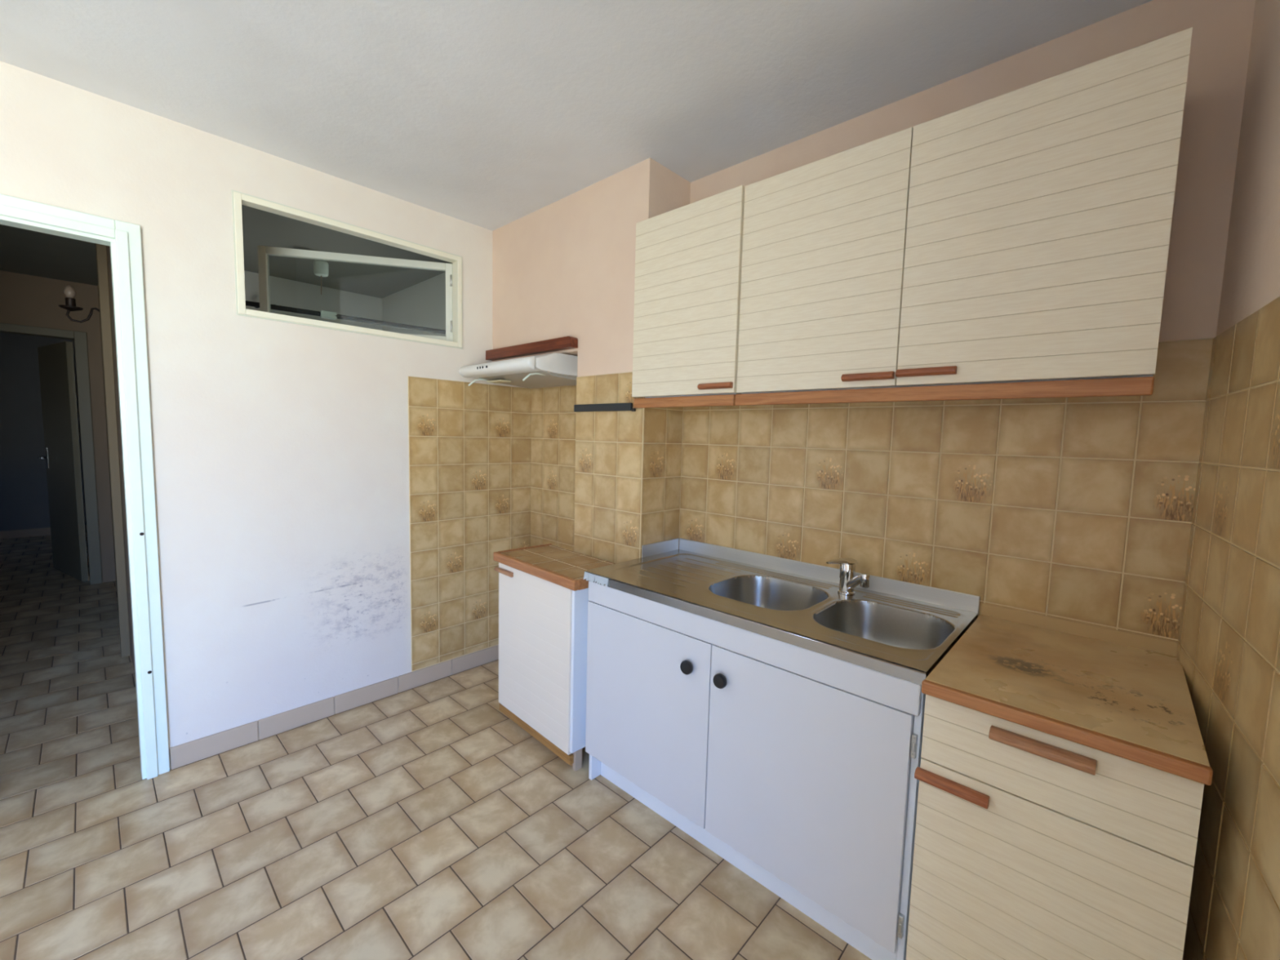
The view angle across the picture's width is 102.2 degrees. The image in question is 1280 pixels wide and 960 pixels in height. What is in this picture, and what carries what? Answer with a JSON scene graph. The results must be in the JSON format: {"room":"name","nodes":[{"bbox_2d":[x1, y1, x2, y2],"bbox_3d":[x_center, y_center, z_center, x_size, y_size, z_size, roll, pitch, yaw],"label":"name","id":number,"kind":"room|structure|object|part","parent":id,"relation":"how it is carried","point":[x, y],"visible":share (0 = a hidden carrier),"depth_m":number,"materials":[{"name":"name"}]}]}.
{"room":"kitchen","nodes":[
{"label":"kitchen","id":0,"kind":"room"},
{"bbox_2d":[0,332,86,531],"bbox_3d":[-7.579,-0.529,5.563,0.100,2.503,2.900,6,7,43],"label":"wall","id":1,"kind":"structure","parent":0,"point":[24,491],"depth_m":5.97,"materials":[{"name":"grey paint"}]},
{"bbox_2d":[0,524,87,538],"bbox_3d":[-7.569,0.647,5.625,0.010,0.090,2.700,6,7,43],"label":"baseboard","id":2,"kind":"structure","parent":1,"relation":"attached to","point":[37,531],"depth_m":6.04,"materials":[{"name":"grey tile"}]},
{"bbox_2d":[0,270,115,582],"bbox_3d":[-5.384,-0.295,3.458,0.100,2.503,2.600,6,7,43],"label":"wall","id":3,"kind":"structure","parent":0,"point":[25,300],"depth_m":4.21,"materials":[{"name":"paint"}]},
{"bbox_2d":[0,322,102,584],"bbox_3d":[-5.181,-0.178,4.266,0.917,2.085,0.925,6,7,43],"label":"door","id":4,"kind":"structure","parent":3,"relation":"in","point":[55,361],"depth_m":4.35,"materials":[{"name":"grey paint"}]},
{"bbox_3d":[-5.327,-0.194,4.617,0.120,0.190,0.059,4,6,30],"label":"handle","id":5,"kind":"part","parent":4,"relation":"part of","materials":[{"name":"silver metal"}]},
{"bbox_2d":[97,245,135,674],"bbox_3d":[-3.105,-0.217,3.228,3.555,2.503,0.235,6,7,43],"label":"wall","id":6,"kind":"structure","parent":0,"point":[108,258],"depth_m":2.83,"materials":[{"name":"paint"}]},
{"bbox_2d":[58,284,99,323],"bbox_3d":[-3.289,-1.032,3.053,0.100,0.209,0.199,6,7,43],"label":"wall sconce","id":7,"kind":"object","parent":6,"relation":"attached to","point":[69,291],"visible":0.79,"depth_m":3.01,"materials":[{"name":"metal"}]},
{"bbox_3d":[-3.321,-1.097,3.010,0.052,0.074,0.051,6,7,43],"label":"bulb","id":8,"kind":"part","parent":7,"relation":"part of","materials":[{"name":"white glass"}]},
{"bbox_3d":[-3.284,-0.979,3.063,0.012,0.102,0.163,6,7,43],"label":"scroll arm","id":9,"kind":"part","parent":7,"relation":"part of","materials":[{"name":"metal"}]},
{"bbox_2d":[95,243,130,657],"bbox_3d":[-3.007,-0.206,2.948,0.120,2.473,0.039,6,7,43],"label":"trim","id":10,"kind":"structure","parent":6,"relation":"attached to","point":[101,250],"depth_m":2.91,"materials":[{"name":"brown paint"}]},
{"bbox_2d":[0,61,531,768],"bbox_3d":[-2.406,-0.039,1.343,0.052,2.503,5.250,6,7,43],"label":"wall","id":11,"kind":"structure","parent":0,"point":[334,508],"depth_m":2.24,"materials":[{"name":"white paint"}]},
{"bbox_2d":[0,193,169,779],"bbox_3d":[-2.157,0.133,1.623,0.084,2.065,0.927,6,7,43],"label":"door frame","id":12,"kind":"structure","parent":11,"relation":"in","point":[123,238],"depth_m":1.89,"materials":[{"name":"wood"}]},
{"bbox_2d":[169,644,498,769],"bbox_3d":[-1.276,1.061,2.650,0.009,0.088,1.684,6,7,43],"label":"baseboard","id":13,"kind":"structure","parent":11,"relation":"attached to","point":[190,752],"depth_m":2.40,"materials":[{"name":"grey tile"}]},
{"bbox_2d":[231,189,462,349],"bbox_3d":[-1.526,-0.960,2.731,0.795,0.484,1.586,6,7,43],"label":"window","id":14,"kind":"structure","parent":11,"relation":"in","point":[453,338],"depth_m":2.58,"materials":[{"name":"beige paint"}]},
{"bbox_3d":[-1.729,-0.927,2.923,1.593,0.036,0.044,-3,6,-40],"label":"curtain rail","id":15,"kind":"part","parent":14,"relation":"part of","materials":[{"name":"metal"}]},
{"bbox_3d":[-1.459,-0.954,2.697,0.915,0.420,0.034,0,5,-13],"label":"casement sash","id":16,"kind":"part","parent":14,"relation":"part of","materials":[{"name":"grey paint"}]},
{"bbox_3d":[-1.460,-0.954,2.698,0.843,0.348,0.004,0,5,-13],"label":"pane","id":17,"kind":"part","parent":14,"relation":"part of","materials":[{"name":"clear glass"}]},
{"bbox_3d":[-0.931,0.229,2.930,0.008,1.540,0.743,6,7,43],"label":"tile panel","id":18,"kind":"part","parent":11,"relation":"part of","materials":[{"name":"beige tile"}]},
{"bbox_2d":[244,270,382,330],"bbox_3d":[-2.777,-0.275,4.014,0.100,2.503,1.835,6,7,43],"label":"wall","id":19,"kind":"structure","parent":0,"point":[283,292],"depth_m":4.06,"materials":[{"name":"grey paint"}]},
{"bbox_2d":[382,271,445,336],"bbox_3d":[-1.470,-0.229,3.861,2.025,2.503,0.080,6,7,43],"label":"wall","id":20,"kind":"structure","parent":0,"point":[423,304],"depth_m":3.94,"materials":[{"name":"grey paint"}]},
{"bbox_2d":[0,532,871,959],"bbox_3d":[-3.708,1.088,2.470,10.300,0.060,5.320,6,7,43],"label":"floor","id":21,"kind":"structure","parent":0,"point":[423,822],"depth_m":1.70,"materials":[{"name":"beige tile"}]},
{"bbox_2d":[493,562,588,771],"bbox_3d":[-0.372,0.770,2.342,0.320,0.765,0.581,-3,7,-44],"label":"base cabinet","id":22,"kind":"object","parent":21,"relation":"on","point":[543,624],"visible":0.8,"depth_m":2.17,"materials":[{"name":"white wood"}]},
{"bbox_3d":[-0.625,0.421,2.365,0.020,0.021,0.140,-3,7,-44],"label":"handle","id":23,"kind":"part","parent":22,"relation":"part of","materials":[{"name":"brown wood"}]},
{"bbox_2d":[493,543,615,591],"bbox_3d":[-0.352,0.373,2.297,0.322,0.041,0.623,-3,7,-44],"label":"countertop","id":24,"kind":"structure","parent":22,"relation":"on","point":[562,566],"depth_m":2.26,"materials":[{"name":"brown wood"}]},
{"bbox_2d":[585,576,967,959],"bbox_3d":[0.396,0.815,1.804,1.153,0.806,0.592,6,7,43],"label":"base cabinet","id":25,"kind":"object","parent":21,"relation":"on","point":[795,766],"visible":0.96,"depth_m":1.47,"materials":[{"name":"white wood"}]},
{"bbox_3d":[0.008,0.785,1.810,0.570,0.604,0.016,6,7,43],"label":"door","id":26,"kind":"part","parent":25,"relation":"part of","materials":[{"name":"white laminate"}]},
{"bbox_3d":[0.150,0.591,1.634,0.043,0.043,0.030,6,7,43],"label":"knob","id":27,"kind":"part","parent":25,"relation":"part of","materials":[{"name":"black plastic"}]},
{"bbox_3d":[0.242,0.601,1.548,0.043,0.043,0.030,6,7,43],"label":"knob","id":28,"kind":"part","parent":25,"relation":"part of","materials":[{"name":"black plastic"}]},
{"bbox_2d":[583,537,980,684],"bbox_3d":[0.412,0.432,1.787,1.186,0.213,0.587,6,7,43],"label":"sink","id":29,"kind":"object","parent":25,"relation":"on","point":[897,628],"depth_m":1.69,"materials":[{"name":"silver metal"}]},
{"bbox_3d":[0.437,0.460,1.784,0.353,0.158,0.335,6,7,43],"label":"bowl","id":30,"kind":"part","parent":29,"relation":"part of","materials":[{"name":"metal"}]},
{"bbox_2d":[826,557,870,595],"bbox_3d":[0.713,0.330,1.744,0.144,0.122,0.105,6,7,43],"label":"mixer tap","id":31,"kind":"object","parent":29,"relation":"on","point":[848,580],"visible":1,"depth_m":1.75,"materials":[{"name":"silver metal"}]},
{"bbox_3d":[0.687,0.277,1.764,0.105,0.020,0.050,0,5,-14],"label":"lever","id":32,"kind":"part","parent":31,"relation":"part of","materials":[{"name":"silver metal"}]},
{"bbox_3d":[0.721,0.341,1.727,0.029,0.077,0.100,1,5,-10],"label":"spout","id":33,"kind":"part","parent":31,"relation":"part of","materials":[{"name":"silver metal"}]},
{"bbox_3d":[0.704,0.489,1.510,0.335,0.161,0.342,6,7,43],"label":"bowl","id":34,"kind":"part","parent":29,"relation":"part of","materials":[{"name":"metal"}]},
{"bbox_3d":[0.424,0.828,1.424,0.562,0.604,0.016,6,7,43],"label":"door","id":35,"kind":"part","parent":25,"relation":"part of","materials":[{"name":"white laminate"}]},
{"bbox_2d":[906,693,1204,959],"bbox_3d":[0.976,0.879,1.257,0.431,0.800,0.606,6,7,43],"label":"base cabinet","id":36,"kind":"object","parent":21,"relation":"on","point":[1030,843],"visible":0.88,"depth_m":1.03,"materials":[{"name":"beige wood"}]},
{"bbox_3d":[0.676,0.670,1.125,0.139,0.024,0.022,6,7,43],"label":"handle","id":37,"kind":"part","parent":36,"relation":"part of","materials":[{"name":"brown wood"}]},
{"bbox_3d":[0.785,0.530,1.014,0.165,0.026,0.022,6,7,43],"label":"handle","id":38,"kind":"part","parent":36,"relation":"part of","materials":[{"name":"brown wood"}]},
{"bbox_3d":[0.801,0.571,1.029,0.425,0.150,0.018,6,7,43],"label":"drawer","id":39,"kind":"part","parent":36,"relation":"part of","materials":[{"name":"beige laminate"}]},
{"bbox_2d":[921,603,1213,785],"bbox_3d":[0.990,0.439,1.216,0.431,0.064,0.633,6,7,43],"label":"countertop","id":40,"kind":"structure","parent":36,"relation":"on","point":[1125,695],"depth_m":1.13,"materials":[{"name":"brown laminate"}]},
{"bbox_2d":[0,0,1152,298],"bbox_3d":[-3.616,-1.437,2.286,10.500,0.060,5.400,6,7,43],"label":"ceiling","id":41,"kind":"structure","parent":0,"point":[488,114],"depth_m":1.64,"materials":[{"name":"paint"}]},
{"bbox_2d":[313,259,328,294],"bbox_3d":[-2.050,-1.323,3.323,0.084,0.259,0.084,6,7,43],"label":"pendant lamp","id":42,"kind":"object","parent":41,"relation":"hanging from","point":[320,267],"visible":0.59,"depth_m":3.29,"materials":[{"name":"plastic"}]},
{"bbox_2d":[492,157,690,563],"bbox_3d":[-0.331,-0.099,2.673,1.183,2.503,0.273,6,7,43],"label":"wall","id":43,"kind":"structure","parent":0,"point":[566,267],"depth_m":2.33,"materials":[{"name":"pink paint"}]},
{"bbox_2d":[458,352,577,388],"bbox_3d":[-0.582,-0.562,2.729,0.649,0.140,0.479,6,7,43],"label":"range hood","id":44,"kind":"object","parent":43,"relation":"attached to","point":[555,369],"visible":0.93,"depth_m":2.54,"materials":[{"name":"white metal"}]},
{"bbox_2d":[485,336,577,360],"bbox_3d":[-0.578,-0.672,2.661,0.744,0.050,0.044,6,7,43],"label":"wooden board","id":45,"kind":"object","parent":43,"relation":"attached to","point":[565,343],"visible":1,"depth_m":2.59,"materials":[{"name":"red wood"}]},
{"bbox_2d":[573,402,635,412],"bbox_3d":[-0.164,-0.322,2.307,0.392,0.036,0.015,6,7,43],"label":"knife strip","id":46,"kind":"object","parent":43,"relation":"attached to","point":[606,406],"visible":1,"depth_m":2.29,"materials":[{"name":"black metal"}]},
{"bbox_3d":[-0.160,0.331,2.358,0.436,1.608,0.008,6,7,43],"label":"tile panel","id":47,"kind":"part","parent":43,"relation":"part of","materials":[{"name":"beige tile"}]},
{"bbox_3d":[0.089,0.342,2.308,0.008,1.608,0.263,6,7,43],"label":"tile panel","id":48,"kind":"part","parent":43,"relation":"part of","materials":[{"name":"beige tile"}]},
{"bbox_2d":[529,0,1255,642],"bbox_3d":[0.411,-0.043,2.235,3.030,2.503,0.107,6,7,43],"label":"wall","id":49,"kind":"structure","parent":0,"point":[1077,509],"depth_m":1.52,"materials":[{"name":"beige tile"}]},
{"bbox_3d":[-0.408,0.275,2.951,0.740,1.608,0.008,6,7,43],"label":"tile panel","id":50,"kind":"part","parent":49,"relation":"part of","materials":[{"name":"beige tile"}]},
{"bbox_2d":[631,185,744,408],"bbox_3d":[0.250,-0.660,2.062,0.498,0.746,0.312,6,7,43],"label":"upper cabinet","id":51,"kind":"object","parent":49,"relation":"attached to","point":[688,258],"visible":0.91,"depth_m":1.94,"materials":[{"name":"beige wood"}]},
{"bbox_3d":[0.159,-0.304,2.008,0.492,0.040,0.018,6,7,43],"label":"light rail","id":52,"kind":"part","parent":51,"relation":"part of","materials":[{"name":"orange wood"}]},
{"bbox_3d":[0.270,-0.340,1.863,0.142,0.021,0.020,6,7,43],"label":"handle","id":53,"kind":"part","parent":51,"relation":"part of","materials":[{"name":"brown wood"}]},
{"bbox_3d":[0.770,0.397,1.858,1.621,1.608,0.008,6,7,43],"label":"tile panel","id":54,"kind":"part","parent":49,"relation":"part of","materials":[{"name":"beige tile"}]},
{"bbox_2d":[734,26,1192,405],"bbox_3d":[0.820,-0.600,1.539,1.058,0.744,0.302,6,7,43],"label":"upper cabinet","id":55,"kind":"object","parent":49,"relation":"attached to","point":[1015,244],"visible":1,"depth_m":1.31,"materials":[{"name":"beige wood"}]},
{"bbox_3d":[0.549,-0.637,1.626,0.526,0.699,0.022,6,7,43],"label":"door","id":56,"kind":"part","parent":55,"relation":"part of","materials":[{"name":"beige laminate"}]},
{"bbox_3d":[0.664,-0.303,1.510,0.146,0.021,0.020,6,7,43],"label":"handle","id":57,"kind":"part","parent":55,"relation":"part of","materials":[{"name":"brown wood"}]},
{"bbox_3d":[0.776,-0.295,1.406,0.147,0.021,0.020,6,7,43],"label":"handle","id":58,"kind":"part","parent":55,"relation":"part of","materials":[{"name":"brown wood"}]},
{"bbox_3d":[0.729,-0.244,1.481,1.058,0.040,0.020,6,7,43],"label":"light rail","id":59,"kind":"part","parent":55,"relation":"part of","materials":[{"name":"orange wood"}]},
{"bbox_3d":[0.935,-0.597,1.268,0.522,0.699,0.022,6,7,43],"label":"door","id":60,"kind":"part","parent":55,"relation":"part of","materials":[{"name":"beige laminate"}]},
{"bbox_2d":[1176,0,1279,959],"bbox_3d":[-0.113,0.206,-0.855,0.287,2.503,5.400,5,6,38],"label":"wall","id":61,"kind":"structure","parent":0,"point":[1228,651],"depth_m":0.97,"materials":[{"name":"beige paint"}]},
{"bbox_3d":[0.916,0.496,0.739,0.008,1.608,1.444,5,6,38],"label":"tile panel","id":62,"kind":"part","parent":61,"relation":"part of","materials":[{"name":"beige tile"}]}
]}

